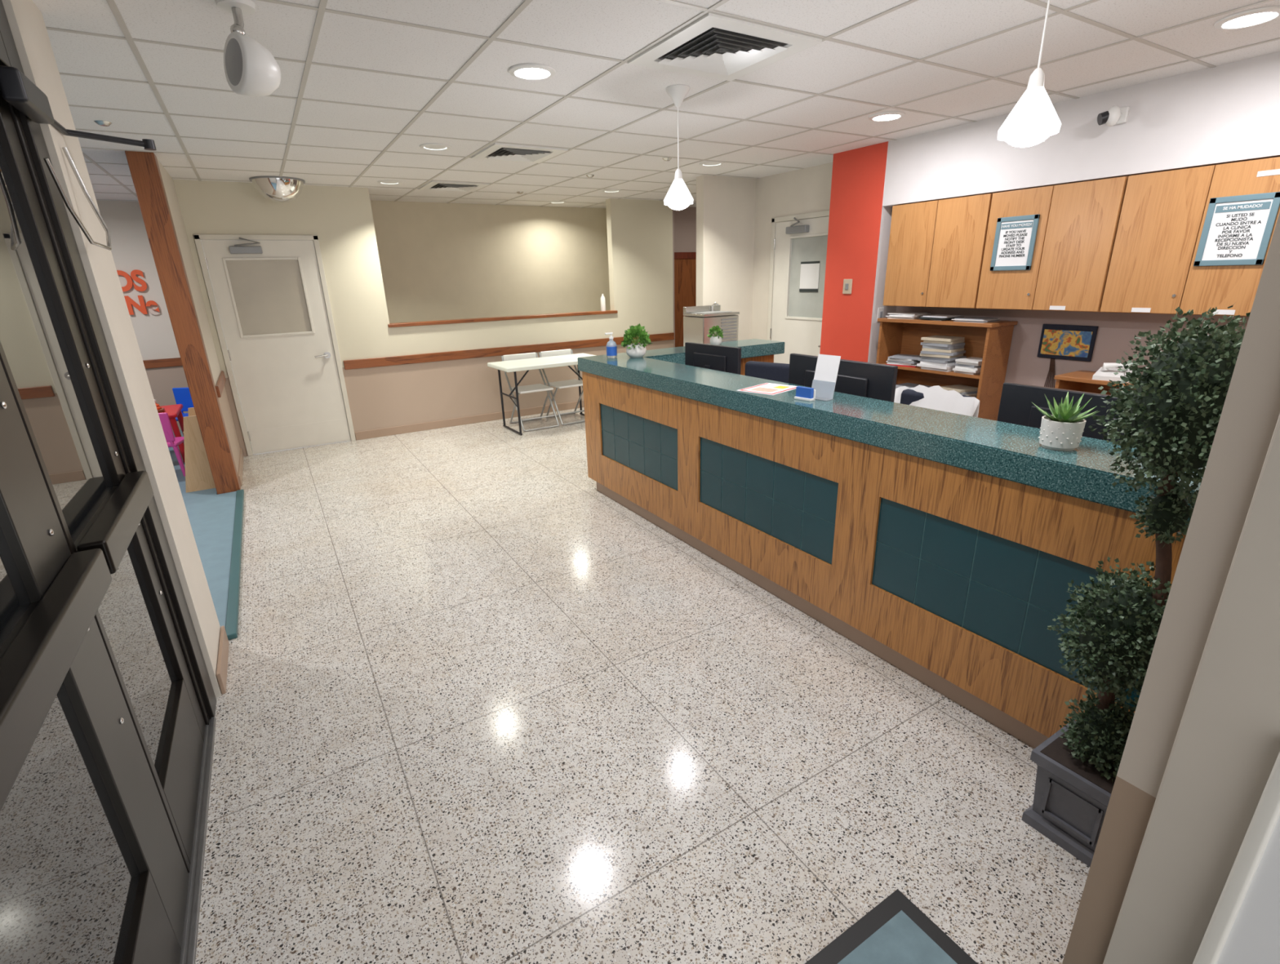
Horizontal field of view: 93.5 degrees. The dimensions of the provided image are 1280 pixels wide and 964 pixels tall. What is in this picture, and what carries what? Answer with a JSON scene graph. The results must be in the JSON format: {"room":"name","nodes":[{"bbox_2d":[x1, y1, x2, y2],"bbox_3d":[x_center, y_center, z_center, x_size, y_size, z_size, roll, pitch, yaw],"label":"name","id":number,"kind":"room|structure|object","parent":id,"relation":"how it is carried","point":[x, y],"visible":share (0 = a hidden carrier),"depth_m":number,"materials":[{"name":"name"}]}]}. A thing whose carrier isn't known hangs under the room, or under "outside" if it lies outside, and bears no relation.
{"room":"lobby","nodes":[
{"label":"lobby","id":0,"kind":"room"},
{"bbox_2d":[1,0,221,697],"bbox_3d":[-1.952,-0.346,2.262,0.120,2.522,0.450,-13,22,-29],"label":"wall","id":1,"kind":"structure","parent":0,"point":[26,22],"depth_m":2.16,"materials":[{"name":"beige paint"}]},
{"bbox_2d":[0,0,216,963],"bbox_3d":[-0.935,0.092,0.894,0.358,2.522,3.578,-13,22,-29],"label":"door","id":2,"kind":"structure","parent":1,"relation":"in","point":[108,700],"depth_m":1.46,"materials":[{"name":"black metal"}]},
{"bbox_2d":[216,625,229,693],"bbox_3d":[-1.862,0.785,2.691,0.014,0.100,0.440,-13,22,-29],"label":"baseboard","id":3,"kind":"structure","parent":1,"relation":"attached to","point":[223,653],"depth_m":2.64,"materials":[{"name":"plastic"}]},
{"bbox_2d":[225,489,244,639],"bbox_3d":[-2.647,0.413,3.957,0.050,0.028,2.570,-13,22,-29],"label":"trim","id":4,"kind":"structure","parent":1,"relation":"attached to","point":[233,604],"depth_m":3.53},
{"bbox_2d":[96,200,188,431],"bbox_3d":[-7.009,-1.490,6.042,4.480,2.522,0.100,-13,22,-29],"label":"wall","id":5,"kind":"structure","parent":0,"point":[131,251],"depth_m":6.75,"materials":[{"name":"paint"}]},
{"bbox_2d":[116,269,159,315],"bbox_3d":[-5.707,-2.070,6.598,0.623,0.473,0.020,-13,22,-29],"label":"sign letters","id":6,"kind":"object","parent":5,"relation":"attached to","point":[129,301],"depth_m":6.66,"materials":[{"name":"orange plastic"}]},
{"bbox_2d":[142,357,182,368],"bbox_3d":[-6.926,-1.058,6.159,4.370,0.095,0.022,-13,22,-29],"label":"trim","id":7,"kind":"structure","parent":5,"relation":"attached to","point":[166,362],"depth_m":6.95,"materials":[{"name":"brown wood"}]},
{"bbox_2d":[156,158,244,485],"bbox_3d":[-4.281,-1.541,5.959,0.112,2.522,3.050,-13,22,-29],"label":"wall","id":8,"kind":"structure","parent":0,"point":[168,183],"depth_m":5.15,"materials":[{"name":"paint"}]},
{"bbox_2d":[124,151,240,494],"bbox_3d":[-3.466,-1.112,4.632,0.160,2.522,0.160,-13,22,-29],"label":"wooden post","id":9,"kind":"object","parent":8,"relation":"attached to","point":[144,166],"depth_m":4.52,"materials":[{"name":"brown wood"}]},
{"bbox_2d":[215,370,226,397],"bbox_3d":[-3.730,-0.879,5.363,0.022,0.095,1.100,-13,22,-29],"label":"trim","id":10,"kind":"structure","parent":8,"relation":"attached to","point":[220,383],"depth_m":5.19,"materials":[{"name":"brown wood"}]},
{"bbox_2d":[168,430,236,628],"bbox_3d":[-5.336,0.431,4.146,4.360,0.020,5.670,-13,22,-29],"label":"floor","id":11,"kind":"structure","parent":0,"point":[211,515],"depth_m":4.19,"materials":[{"name":"blue plastic"}]},
{"bbox_2d":[158,412,185,476],"bbox_3d":[-4.301,-0.356,5.437,0.338,0.582,0.338,-7,20,-16],"label":"child chair","id":12,"kind":"object","parent":11,"relation":"on","point":[172,442],"visible":0.35,"depth_m":5.32,"materials":[{"name":"pink plastic"}]},
{"bbox_2d":[160,404,184,462],"bbox_3d":[-4.800,-0.443,5.888,0.600,0.482,0.600,-13,22,-29],"label":"table","id":13,"kind":"object","parent":11,"relation":"on","point":[173,411],"visible":0.3,"depth_m":5.83,"materials":[{"name":"red plastic"}]},
{"bbox_2d":[154,399,164,413],"bbox_3d":[-4.645,-0.730,5.772,0.120,0.128,0.090,-13,22,-29],"label":"stacking toy","id":14,"kind":"object","parent":13,"relation":"on","point":[159,408],"visible":0.3,"depth_m":5.77,"materials":[{"name":"orange plastic"}]},
{"bbox_2d":[172,387,193,421],"bbox_3d":[-4.927,-0.708,6.522,0.338,0.582,0.338,-2,19,-2],"label":"child chair","id":15,"kind":"object","parent":11,"relation":"on","point":[182,396],"visible":0.16,"depth_m":6.58,"materials":[{"name":"blue plastic"}]},
{"bbox_2d":[183,407,215,493],"bbox_3d":[-3.768,-0.290,5.135,0.270,0.620,0.460,-13,22,-29],"label":"display rack","id":16,"kind":"object","parent":11,"relation":"on","point":[198,475],"visible":0.49,"depth_m":4.96,"materials":[{"name":"brown wood"}]},
{"bbox_2d":[173,179,673,456],"bbox_3d":[-1.823,-1.965,6.991,5.270,2.522,0.113,-13,22,-29],"label":"wall","id":17,"kind":"structure","parent":0,"point":[640,232],"depth_m":6.71,"materials":[{"name":"paint"}]},
{"bbox_2d":[193,234,355,456],"bbox_3d":[-3.553,-1.336,5.985,1.006,2.078,0.249,-13,22,-29],"label":"door","id":18,"kind":"structure","parent":17,"relation":"in","point":[268,295],"depth_m":5.97,"materials":[{"name":"paint"}]},
{"bbox_2d":[355,400,584,439],"bbox_3d":[-1.305,-0.899,7.590,4.210,0.090,0.012,-13,22,-29],"label":"baseboard","id":19,"kind":"structure","parent":17,"relation":"attached to","point":[366,434],"depth_m":7.09,"materials":[{"name":"plastic"}]},
{"bbox_2d":[370,200,610,323],"bbox_3d":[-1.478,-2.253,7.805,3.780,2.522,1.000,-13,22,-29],"label":"wall niche","id":20,"kind":"object","parent":17,"relation":"in","point":[438,261],"visible":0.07,"depth_m":7.79,"materials":[{"name":"paint"}]},
{"bbox_2d":[387,310,617,327],"bbox_3d":[-1.529,-1.954,7.177,2.810,0.035,0.163,-13,22,-29],"label":"trim","id":21,"kind":"structure","parent":17,"relation":"attached to","point":[606,312],"depth_m":7.03,"materials":[{"name":"brown wood"}]},
{"bbox_2d":[600,293,605,311],"bbox_3d":[-0.476,-2.310,7.752,0.060,0.210,0.060,-13,22,-29],"label":"spray bottle","id":22,"kind":"object","parent":21,"relation":"on","point":[602,298],"visible":0.99,"depth_m":7.73,"materials":[{"name":"white plastic"}]},
{"bbox_2d":[342,332,674,369],"bbox_3d":[-1.317,-1.625,7.342,4.195,0.095,0.022,-13,22,-29],"label":"trim","id":23,"kind":"structure","parent":17,"relation":"attached to","point":[473,353],"depth_m":7.04,"materials":[{"name":"brown wood"}]},
{"bbox_2d":[195,407,1089,963],"bbox_3d":[-1.049,0.329,4.235,12.200,0.080,10.800,-13,22,-29],"label":"floor","id":24,"kind":"structure","parent":0,"point":[477,706],"depth_m":2.16,"materials":[{"name":"stone"}]},
{"bbox_2d":[501,352,559,431],"bbox_3d":[-1.255,-1.042,6.901,0.442,0.798,0.525,-13,22,-29],"label":"folding chair","id":25,"kind":"object","parent":24,"relation":"on","point":[538,387],"visible":0.77,"depth_m":6.91,"materials":[{"name":"white plastic"}]},
{"bbox_2d":[487,353,595,435],"bbox_3d":[-1.025,-1.025,6.916,1.220,0.742,0.600,-13,22,-31],"label":"folding table","id":26,"kind":"object","parent":24,"relation":"on","point":[513,366],"visible":0.67,"depth_m":6.65,"materials":[{"name":"plastic"}]},
{"bbox_2d":[538,349,585,425],"bbox_3d":[-0.865,-1.137,7.146,0.442,0.798,0.525,-13,22,-30],"label":"folding chair","id":27,"kind":"object","parent":24,"relation":"on","point":[570,383],"visible":0.66,"depth_m":7.12,"materials":[{"name":"white plastic"}]},
{"bbox_2d":[683,302,739,346],"bbox_3d":[0.725,-1.141,6.185,0.440,1.344,0.350,-13,22,-29],"label":"water cooler","id":28,"kind":"object","parent":24,"relation":"on","point":[697,320],"visible":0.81,"depth_m":5.94,"materials":[{"name":"metal"}]},
{"bbox_2d":[683,304,739,316],"bbox_3d":[0.708,-1.704,5.992,0.440,0.085,0.350,-13,22,-29],"label":"basin","id":29,"kind":"object","parent":28,"relation":"in","point":[713,310],"depth_m":6.00,"materials":[{"name":"metal"}]},
{"bbox_2d":[721,318,737,342],"bbox_3d":[0.883,-1.445,5.983,0.190,0.342,0.008,-13,22,-29],"label":"vent grille","id":30,"kind":"object","parent":28,"relation":"attached to","point":[729,326],"depth_m":5.96,"materials":[{"name":"grey metal"}]},
{"bbox_2d":[744,360,789,383],"bbox_3d":[1.153,-0.498,4.846,0.574,0.970,0.593,15,25,39],"label":"office chair","id":31,"kind":"object","parent":24,"relation":"on","point":[774,371],"visible":0.02,"depth_m":4.52,"materials":[{"name":"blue fabric"}]},
{"bbox_2d":[804,888,977,963],"bbox_3d":[0.434,1.269,1.218,0.940,0.011,0.500,-13,22,-29],"label":"door mat","id":32,"kind":"object","parent":24,"relation":"on","point":[895,931],"visible":1,"depth_m":1.52,"materials":[{"name":"black rubber"}]},
{"bbox_2d":[577,338,1206,748],"bbox_3d":[1.310,-0.122,3.617,1.825,1.043,3.945,-13,22,-29],"label":"reception desk","id":33,"kind":"object","parent":24,"relation":"on","point":[944,546],"depth_m":2.45,"materials":[{"name":"brown wood"}]},
{"bbox_2d":[604,332,617,358],"bbox_3d":[-0.210,-1.007,4.440,0.079,0.184,0.079,3,19,13],"label":"sanitizer bottle","id":34,"kind":"object","parent":33,"relation":"on","point":[611,348],"visible":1,"depth_m":4.42,"materials":[{"name":"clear plastic"}]},
{"bbox_2d":[620,323,653,358],"bbox_3d":[-0.028,-1.038,4.420,0.221,0.246,0.233,10,22,30],"label":"potted plant","id":35,"kind":"object","parent":33,"relation":"on","point":[636,350],"visible":1,"depth_m":4.38,"materials":[{"name":"green plant"}]},
{"bbox_2d":[706,325,723,345],"bbox_3d":[0.633,-1.225,5.034,0.143,0.166,0.151,-13,22,-29],"label":"potted plant","id":36,"kind":"object","parent":33,"relation":"on","point":[715,340],"visible":0.95,"depth_m":5.01,"materials":[{"name":"green plant"}]},
{"bbox_2d":[736,382,796,395],"bbox_3d":[0.668,-0.481,3.105,0.216,0.002,0.280,16,26,42],"label":"flyer","id":37,"kind":"object","parent":33,"relation":"on","point":[768,388],"visible":0.93,"depth_m":3.09,"materials":[{"name":"paper"}]},
{"bbox_2d":[794,386,815,401],"bbox_3d":[0.769,-0.412,2.811,0.040,0.058,0.090,-16,23,-35],"label":"box","id":38,"kind":"object","parent":33,"relation":"on","point":[804,393],"visible":1,"depth_m":2.79,"materials":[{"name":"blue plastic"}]},
{"bbox_2d":[811,354,840,401],"bbox_3d":[0.851,-0.489,2.813,0.092,0.196,0.124,-16,23,-35],"label":"sign holder","id":39,"kind":"object","parent":33,"relation":"on","point":[824,382],"visible":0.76,"depth_m":2.82,"materials":[{"name":"plastic"}]},
{"bbox_2d":[1031,391,1098,451],"bbox_3d":[1.368,-0.195,1.946,0.164,0.173,0.194,-13,22,-29],"label":"aloe","id":40,"kind":"object","parent":33,"relation":"on","point":[1063,429],"visible":1,"depth_m":1.92,"materials":[{"name":"ceramic"}]},
{"bbox_2d":[900,389,970,404],"bbox_3d":[2.025,-0.195,4.024,0.590,0.880,0.574,-18,25,-40],"label":"office chair","id":41,"kind":"object","parent":24,"relation":"on","point":[908,397],"visible":0.03,"depth_m":3.83,"materials":[{"name":"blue fabric"}]},
{"bbox_2d":[893,384,979,417],"bbox_3d":[1.822,-0.425,3.757,0.192,0.360,0.567,-13,22,-29],"label":"jacket","id":42,"kind":"object","parent":41,"relation":"on","point":[935,397],"visible":0.35,"depth_m":3.65,"materials":[{"name":"fabric"}]},
{"bbox_2d":[875,317,1017,421],"bbox_3d":[2.325,-0.652,4.787,0.325,1.235,0.935,-13,22,-29],"label":"bookcase","id":43,"kind":"object","parent":24,"relation":"on","point":[991,342],"visible":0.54,"depth_m":4.58,"materials":[{"name":"brown wood"}]},
{"bbox_2d":[885,354,921,367],"bbox_3d":[2.164,-0.984,4.884,0.248,0.069,0.268,-17,24,-37],"label":"paper stack","id":44,"kind":"object","parent":43,"relation":"on","point":[899,360],"visible":0.79,"depth_m":4.83,"materials":[{"name":"white paper"}]},
{"bbox_2d":[885,311,930,319],"bbox_3d":[2.151,-1.334,4.824,0.243,0.040,0.262,-15,23,-34],"label":"paper stack","id":45,"kind":"object","parent":43,"relation":"on","point":[899,315],"visible":0.92,"depth_m":4.77,"materials":[{"name":"white paper"}]},
{"bbox_2d":[895,382,932,388],"bbox_3d":[2.218,-0.726,4.881,0.248,0.099,0.328,-15,23,-34],"label":"paper stack","id":46,"kind":"object","parent":43,"relation":"on","point":[909,385],"visible":0.09,"depth_m":4.91,"materials":[{"name":"white paper"}]},
{"bbox_2d":[916,335,966,372],"bbox_3d":[2.315,-0.986,4.615,0.244,0.239,0.278,-14,22,-32],"label":"paper stack","id":47,"kind":"object","parent":43,"relation":"on","point":[939,353],"visible":0.93,"depth_m":4.54,"materials":[{"name":"white paper"}]},
{"bbox_2d":[919,314,964,320],"bbox_3d":[2.288,-1.250,4.584,0.248,0.030,0.243,-11,21,-26],"label":"paper stack","id":48,"kind":"object","parent":43,"relation":"on","point":[937,317],"visible":0.93,"depth_m":4.53,"materials":[{"name":"white paper"}]},
{"bbox_2d":[940,384,977,398],"bbox_3d":[2.420,-0.646,4.571,0.248,0.139,0.245,-10,21,-24],"label":"paper stack","id":49,"kind":"object","parent":43,"relation":"on","point":[962,389],"visible":0.21,"depth_m":4.50,"materials":[{"name":"beige paper"}]},
{"bbox_2d":[952,356,982,374],"bbox_3d":[2.452,-0.855,4.434,0.225,0.099,0.203,-10,21,-24],"label":"paper stack","id":50,"kind":"object","parent":43,"relation":"on","point":[971,366],"visible":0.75,"depth_m":4.39,"materials":[{"name":"white paper"}]},
{"bbox_2d":[951,316,999,323],"bbox_3d":[2.441,-1.177,4.370,0.228,0.022,0.247,-14,22,-32],"label":"paper stack","id":51,"kind":"object","parent":43,"relation":"on","point":[969,319],"visible":1,"depth_m":4.32,"materials":[{"name":"white paper"}]},
{"bbox_2d":[1053,370,1136,395],"bbox_3d":[2.958,-0.188,3.831,0.340,0.940,0.600,-13,22,-29],"label":"base cabinet","id":52,"kind":"object","parent":24,"relation":"on","point":[1079,380],"visible":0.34,"depth_m":3.87,"materials":[{"name":"brown wood"}]},
{"bbox_2d":[1092,362,1141,382],"bbox_3d":[2.887,-0.671,3.643,0.180,0.098,0.200,-18,25,-40],"label":"paper stack","id":53,"kind":"object","parent":52,"relation":"on","point":[1106,372],"visible":0.72,"depth_m":3.64,"materials":[{"name":"white paper"}]},
{"bbox_2d":[1021,305,1250,866],"bbox_3d":[1.294,0.324,1.573,0.356,1.523,0.346,5,20,18],"label":"topiary plant","id":54,"kind":"object","parent":24,"relation":"on","point":[1172,416],"visible":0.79,"depth_m":1.51,"materials":[{"name":"green plant"}]},
{"bbox_2d":[1192,751,1279,963],"bbox_3d":[1.099,0.910,0.789,0.078,0.930,0.600,-11,21,-26],"label":"door frame","id":55,"kind":"structure","parent":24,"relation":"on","point":[1243,927],"depth_m":0.95,"materials":[{"name":"paint"}]},
{"bbox_2d":[1216,816,1279,963],"bbox_3d":[1.101,0.910,0.790,0.060,0.882,0.552,-11,21,-26],"label":"print","id":56,"kind":"object","parent":55,"relation":"attached to","point":[1248,928],"depth_m":0.95,"materials":[{"name":"paper"}]},
{"bbox_3d":[1.245,0.113,3.396,0.580,0.745,3.440,-13,22,-29],"label":"desk","id":57,"kind":"object","parent":24,"relation":"on","visible":0},
{"bbox_2d":[684,342,741,374],"bbox_3d":[0.505,-0.788,4.341,0.200,0.390,0.560,-15,23,-33],"label":"computer monitor","id":58,"kind":"object","parent":57,"relation":"on","point":[717,357],"visible":0.42,"depth_m":4.26,"materials":[{"name":"black plastic"}]},
{"bbox_2d":[788,353,897,402],"bbox_3d":[1.054,-0.452,3.263,0.200,0.420,0.700,-13,22,-29],"label":"computer monitor","id":59,"kind":"object","parent":57,"relation":"on","point":[862,379],"visible":0.23,"depth_m":3.11,"materials":[{"name":"black plastic"}]},
{"bbox_2d":[996,382,1133,442],"bbox_3d":[1.691,-0.136,2.309,0.200,0.405,0.660,-13,22,-29],"label":"computer monitor","id":60,"kind":"object","parent":57,"relation":"on","point":[1016,406],"visible":0.09,"depth_m":2.40,"materials":[{"name":"black plastic"}]},
{"bbox_2d":[31,0,1279,208],"bbox_3d":[-1.120,-2.132,3.395,12.200,0.080,10.800,-13,22,-29],"label":"ceiling","id":61,"kind":"structure","parent":0,"point":[618,29],"depth_m":2.95,"materials":[{"name":"tile"}]},
{"bbox_2d":[93,120,111,126],"bbox_3d":[-3.047,-2.032,3.422,0.080,0.019,0.080,-13,22,-29],"label":"sprinkler head","id":62,"kind":"object","parent":61,"relation":"attached to","point":[103,123],"visible":1,"depth_m":3.40},
{"bbox_2d":[214,0,280,97],"bbox_3d":[-1.343,-1.485,2.077,0.184,0.279,0.148,11,22,32],"label":"speaker","id":63,"kind":"object","parent":61,"relation":"attached to","point":[251,69],"visible":1,"depth_m":2.03,"materials":[{"name":"white plastic"}]},
{"bbox_2d":[248,176,305,203],"bbox_3d":[-3.261,-2.631,5.455,0.440,0.189,0.440,-13,22,-29],"label":"mirror","id":64,"kind":"object","parent":61,"relation":"attached to","point":[283,189],"visible":1,"depth_m":5.33,"materials":[{"name":"silver metal"}]},
{"bbox_2d":[377,180,401,184],"bbox_3d":[-2.374,-2.838,5.711,0.216,0.011,0.216,-13,22,-29],"label":"recessed light","id":65,"kind":"object","parent":61,"relation":"in","point":[384,182],"visible":1,"depth_m":5.69,"materials":[{"name":"white plastic"}]},
{"bbox_2d":[419,143,450,150],"bbox_3d":[-1.452,-2.374,4.274,0.216,0.011,0.216,-13,22,-29],"label":"recessed light","id":66,"kind":"object","parent":61,"relation":"in","point":[425,146],"visible":1,"depth_m":4.25,"materials":[{"name":"white plastic"}]},
{"bbox_2d":[418,180,489,191],"bbox_3d":[-1.875,-2.967,6.064,0.560,0.021,0.560,-13,22,-29],"label":"ceiling vent","id":67,"kind":"object","parent":61,"relation":"in","point":[433,184],"visible":1,"depth_m":6.01,"materials":[{"name":"white plastic"}]},
{"bbox_2d":[471,142,568,163],"bbox_3d":[-0.921,-2.487,4.577,0.560,0.021,0.560,-13,22,-29],"label":"ceiling vent","id":68,"kind":"object","parent":61,"relation":"in","point":[496,151],"visible":1,"depth_m":4.53,"materials":[{"name":"white metal"}]},
{"bbox_2d":[508,63,555,79],"bbox_3d":[-0.498,-1.889,2.789,0.216,0.021,0.216,-13,22,-29],"label":"recessed light","id":69,"kind":"object","parent":61,"relation":"in","point":[523,71],"visible":1,"depth_m":2.75,"materials":[{"name":"white plastic"}]},
{"bbox_2d":[548,200,565,203],"bbox_3d":[-1.032,-3.502,7.540,0.216,0.011,0.216,-13,22,-29],"label":"recessed light","id":70,"kind":"object","parent":61,"relation":"in","point":[551,202],"visible":1,"depth_m":7.50,"materials":[{"name":"white plastic"}]},
{"bbox_2d":[601,189,621,192],"bbox_3d":[-0.315,-3.234,6.695,0.216,0.011,0.216,-13,22,-29],"label":"recessed light","id":71,"kind":"object","parent":61,"relation":"in","point":[604,190],"visible":1,"depth_m":6.66,"materials":[{"name":"white plastic"}]},
{"bbox_2d":[45,0,1279,208],"bbox_3d":[-1.115,-2.062,3.319,12.108,0.004,10.766,-13,22,-29],"label":"grid","id":72,"kind":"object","parent":61,"relation":"attached to","point":[322,9],"depth_m":3.04,"materials":[{"name":"white metal"}]},
{"bbox_2d":[662,157,671,160],"bbox_3d":[0.223,-2.649,4.951,0.080,0.019,0.080,-13,22,-29],"label":"sprinkler head","id":73,"kind":"object","parent":61,"relation":"attached to","point":[663,158],"visible":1,"depth_m":4.93},
{"bbox_2d":[663,84,693,209],"bbox_3d":[0.203,-1.756,3.195,0.160,0.574,0.160,-13,22,-29],"label":"pendant lamp","id":74,"kind":"object","parent":61,"relation":"hanging from","point":[678,197],"visible":1,"depth_m":3.21,"materials":[{"name":"white plastic"}]},
{"bbox_2d":[674,168,682,179],"bbox_3d":[0.206,-1.645,3.233,0.048,0.060,0.048,-13,22,-29],"label":"socket","id":75,"kind":"object","parent":74,"relation":"attached to","point":[678,175],"depth_m":3.22,"materials":[{"name":"white plastic"}]},
{"bbox_2d":[699,161,724,166],"bbox_3d":[0.623,-2.762,5.233,0.216,0.011,0.216,-13,22,-29],"label":"recessed light","id":76,"kind":"object","parent":61,"relation":"in","point":[705,163],"visible":1,"depth_m":5.21,"materials":[{"name":"white plastic"}]},
{"bbox_2d":[627,13,822,81],"bbox_3d":[0.350,-1.847,2.595,0.590,0.021,0.590,-13,22,-29],"label":"ceiling vent","id":77,"kind":"object","parent":61,"relation":"in","point":[713,46],"visible":1,"depth_m":2.56,"materials":[{"name":"white plastic"}]},
{"bbox_2d":[868,111,905,120],"bbox_3d":[1.551,-2.290,3.789,0.216,0.021,0.216,-13,22,-29],"label":"recessed light","id":78,"kind":"object","parent":61,"relation":"in","point":[887,116],"visible":1,"depth_m":3.75,"materials":[{"name":"white plastic"}]},
{"bbox_2d":[997,0,1061,147],"bbox_3d":[1.151,-1.278,1.717,0.160,0.574,0.160,-13,22,-29],"label":"pendant lamp","id":79,"kind":"object","parent":61,"relation":"hanging from","point":[1033,118],"visible":1,"depth_m":1.74,"materials":[{"name":"white plastic"}]},
{"bbox_2d":[1026,68,1044,89],"bbox_3d":[1.155,-1.168,1.755,0.048,0.060,0.048,-13,22,-29],"label":"socket","id":80,"kind":"object","parent":79,"relation":"attached to","point":[1036,82],"depth_m":1.74,"materials":[{"name":"white plastic"}]},
{"bbox_2d":[1213,5,1279,29],"bbox_3d":[2.437,-1.844,2.408,0.216,0.021,0.216,-13,22,-29],"label":"recessed light","id":81,"kind":"object","parent":61,"relation":"in","point":[1259,15],"visible":1,"depth_m":2.38,"materials":[{"name":"white plastic"}]},
{"bbox_2d":[672,207,696,347],"bbox_3d":[1.681,-2.486,8.218,2.400,2.522,2.500,-13,22,-29],"label":"wall","id":82,"kind":"structure","parent":0,"point":[684,220],"depth_m":8.59,"materials":[{"name":"paint"}]},
{"bbox_2d":[674,252,696,346],"bbox_3d":[0.693,-2.408,9.006,0.850,1.920,0.030,-13,22,-29],"label":"door","id":83,"kind":"structure","parent":82,"relation":"in","point":[685,263],"depth_m":8.84,"materials":[{"name":"brown wood"}]},
{"bbox_2d":[696,174,755,340],"bbox_3d":[0.950,-1.871,6.481,0.770,2.522,0.120,-13,22,-29],"label":"wall","id":84,"kind":"structure","parent":0,"point":[725,205],"depth_m":6.19,"materials":[{"name":"beige paint"}]},
{"bbox_2d":[819,141,896,363],"bbox_3d":[1.900,-1.476,5.242,0.303,2.522,0.530,-13,22,-29],"label":"wall column","id":85,"kind":"structure","parent":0,"point":[860,225],"depth_m":4.98,"materials":[{"name":"red paint"}]},
{"bbox_2d":[842,279,853,293],"bbox_3d":[1.753,-1.653,5.097,0.020,0.120,0.090,-13,22,-29],"label":"light switch","id":86,"kind":"object","parent":85,"relation":"attached to","point":[847,283],"visible":1,"depth_m":5.09,"materials":[{"name":"beige plastic"}]},
{"bbox_2d":[876,307,884,321],"bbox_3d":[1.999,-1.390,5.002,0.070,0.110,0.010,-13,22,-29],"label":"wall outlet","id":87,"kind":"object","parent":85,"relation":"attached to","point":[881,310],"visible":0.88,"depth_m":4.99,"materials":[{"name":"white plastic"}]},
{"bbox_2d":[577,338,1206,524],"bbox_3d":[1.297,-0.569,3.465,1.825,0.098,3.945,-13,22,-29],"label":"countertop","id":88,"kind":"structure","parent":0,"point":[1012,452],"depth_m":2.36,"materials":[{"name":"stone"}]},
{"bbox_2d":[751,162,1248,387],"bbox_3d":[2.543,-1.277,4.605,0.100,2.522,4.900,-13,22,-29],"label":"wall","id":89,"kind":"structure","parent":0,"point":[806,190],"depth_m":4.35,"materials":[{"name":"paint"}]},
{"bbox_2d":[767,210,829,364],"bbox_3d":[1.612,-1.516,5.993,0.249,2.128,1.006,-13,22,-29],"label":"door","id":90,"kind":"structure","parent":89,"relation":"in","point":[798,242],"depth_m":5.97,"materials":[{"name":"paint"}]},
{"bbox_2d":[883,193,992,308],"bbox_3d":[2.268,-1.697,4.499,0.305,0.740,0.761,-13,22,-29],"label":"upper cabinet","id":91,"kind":"object","parent":89,"relation":"attached to","point":[936,248],"visible":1,"depth_m":4.39,"materials":[{"name":"brown wood"}]},
{"bbox_2d":[976,176,1128,311],"bbox_3d":[2.667,-1.496,3.877,0.305,0.740,0.754,-13,22,-29],"label":"upper cabinet","id":92,"kind":"object","parent":89,"relation":"attached to","point":[1078,222],"visible":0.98,"depth_m":3.72,"materials":[{"name":"brown wood"}]},
{"bbox_2d":[990,213,1039,271],"bbox_3d":[2.441,-1.556,3.933,0.014,0.330,0.260,-13,22,-29],"label":"framed notice","id":93,"kind":"object","parent":92,"relation":"attached to","point":[1015,239],"visible":1,"depth_m":3.93,"materials":[{"name":"paper"}]},
{"bbox_2d":[1036,324,1098,361],"bbox_3d":[2.864,-0.938,4.046,0.020,0.225,0.330,-13,22,-29],"label":"framed painting","id":94,"kind":"object","parent":89,"relation":"attached to","point":[1067,342],"visible":1,"depth_m":4.03,"materials":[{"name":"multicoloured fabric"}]},
{"bbox_2d":[1044,358,1054,387],"bbox_3d":[2.847,-0.745,4.163,0.011,0.226,0.076,-13,22,-29],"label":"bundle","id":95,"kind":"object","parent":94,"relation":"hanging from","point":[1051,369],"visible":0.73,"depth_m":4.16,"materials":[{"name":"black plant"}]},
{"bbox_2d":[1100,156,1279,316],"bbox_3d":[3.064,-1.296,3.257,0.305,0.740,0.753,-13,22,-29],"label":"upper cabinet","id":96,"kind":"object","parent":89,"relation":"attached to","point":[1152,269],"visible":0.8,"depth_m":3.25,"materials":[{"name":"brown wood"}]},
{"bbox_2d":[1193,191,1279,266],"bbox_3d":[3.011,-1.268,3.043,0.014,0.330,0.270,-13,22,-29],"label":"framed notice","id":97,"kind":"object","parent":96,"relation":"attached to","point":[1237,230],"visible":1,"depth_m":3.04,"materials":[{"name":"paper"}]},
{"bbox_2d":[1038,414,1086,451],"bbox_3d":[1.369,-0.159,1.960,0.119,0.094,0.119,-13,22,-29],"label":"pot","id":98,"kind":"object","parent":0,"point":[1064,433],"depth_m":1.92,"materials":[{"name":"ceramic"}]},
{"bbox_2d":[882,51,1279,206],"bbox_3d":[2.816,-1.983,3.438,0.300,0.447,3.090,-13,22,-29],"label":"wall","id":99,"kind":"structure","parent":0,"point":[1228,113],"depth_m":3.39,"materials":[{"name":"white paint"}]},
{"bbox_2d":[1097,106,1129,126],"bbox_3d":[2.604,-2.015,3.329,0.159,0.100,0.102,-13,22,-29],"label":"security camera","id":100,"kind":"object","parent":99,"relation":"attached to","point":[1115,115],"visible":1,"depth_m":3.30,"materials":[{"name":"white plastic"}]},
{"bbox_2d":[1062,212,1279,963],"bbox_3d":[2.414,-0.294,1.738,3.480,2.522,0.161,-13,22,-29],"label":"wall","id":101,"kind":"structure","parent":0,"point":[1251,411],"depth_m":0.99,"materials":[{"name":"paint"}]},
{"bbox_2d":[1102,413,1279,963],"bbox_3d":[1.462,0.225,0.300,0.300,2.522,1.646,-13,22,-29],"label":"door frame","id":102,"kind":"structure","parent":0,"point":[1225,750],"depth_m":0.98,"materials":[{"name":"paint"}]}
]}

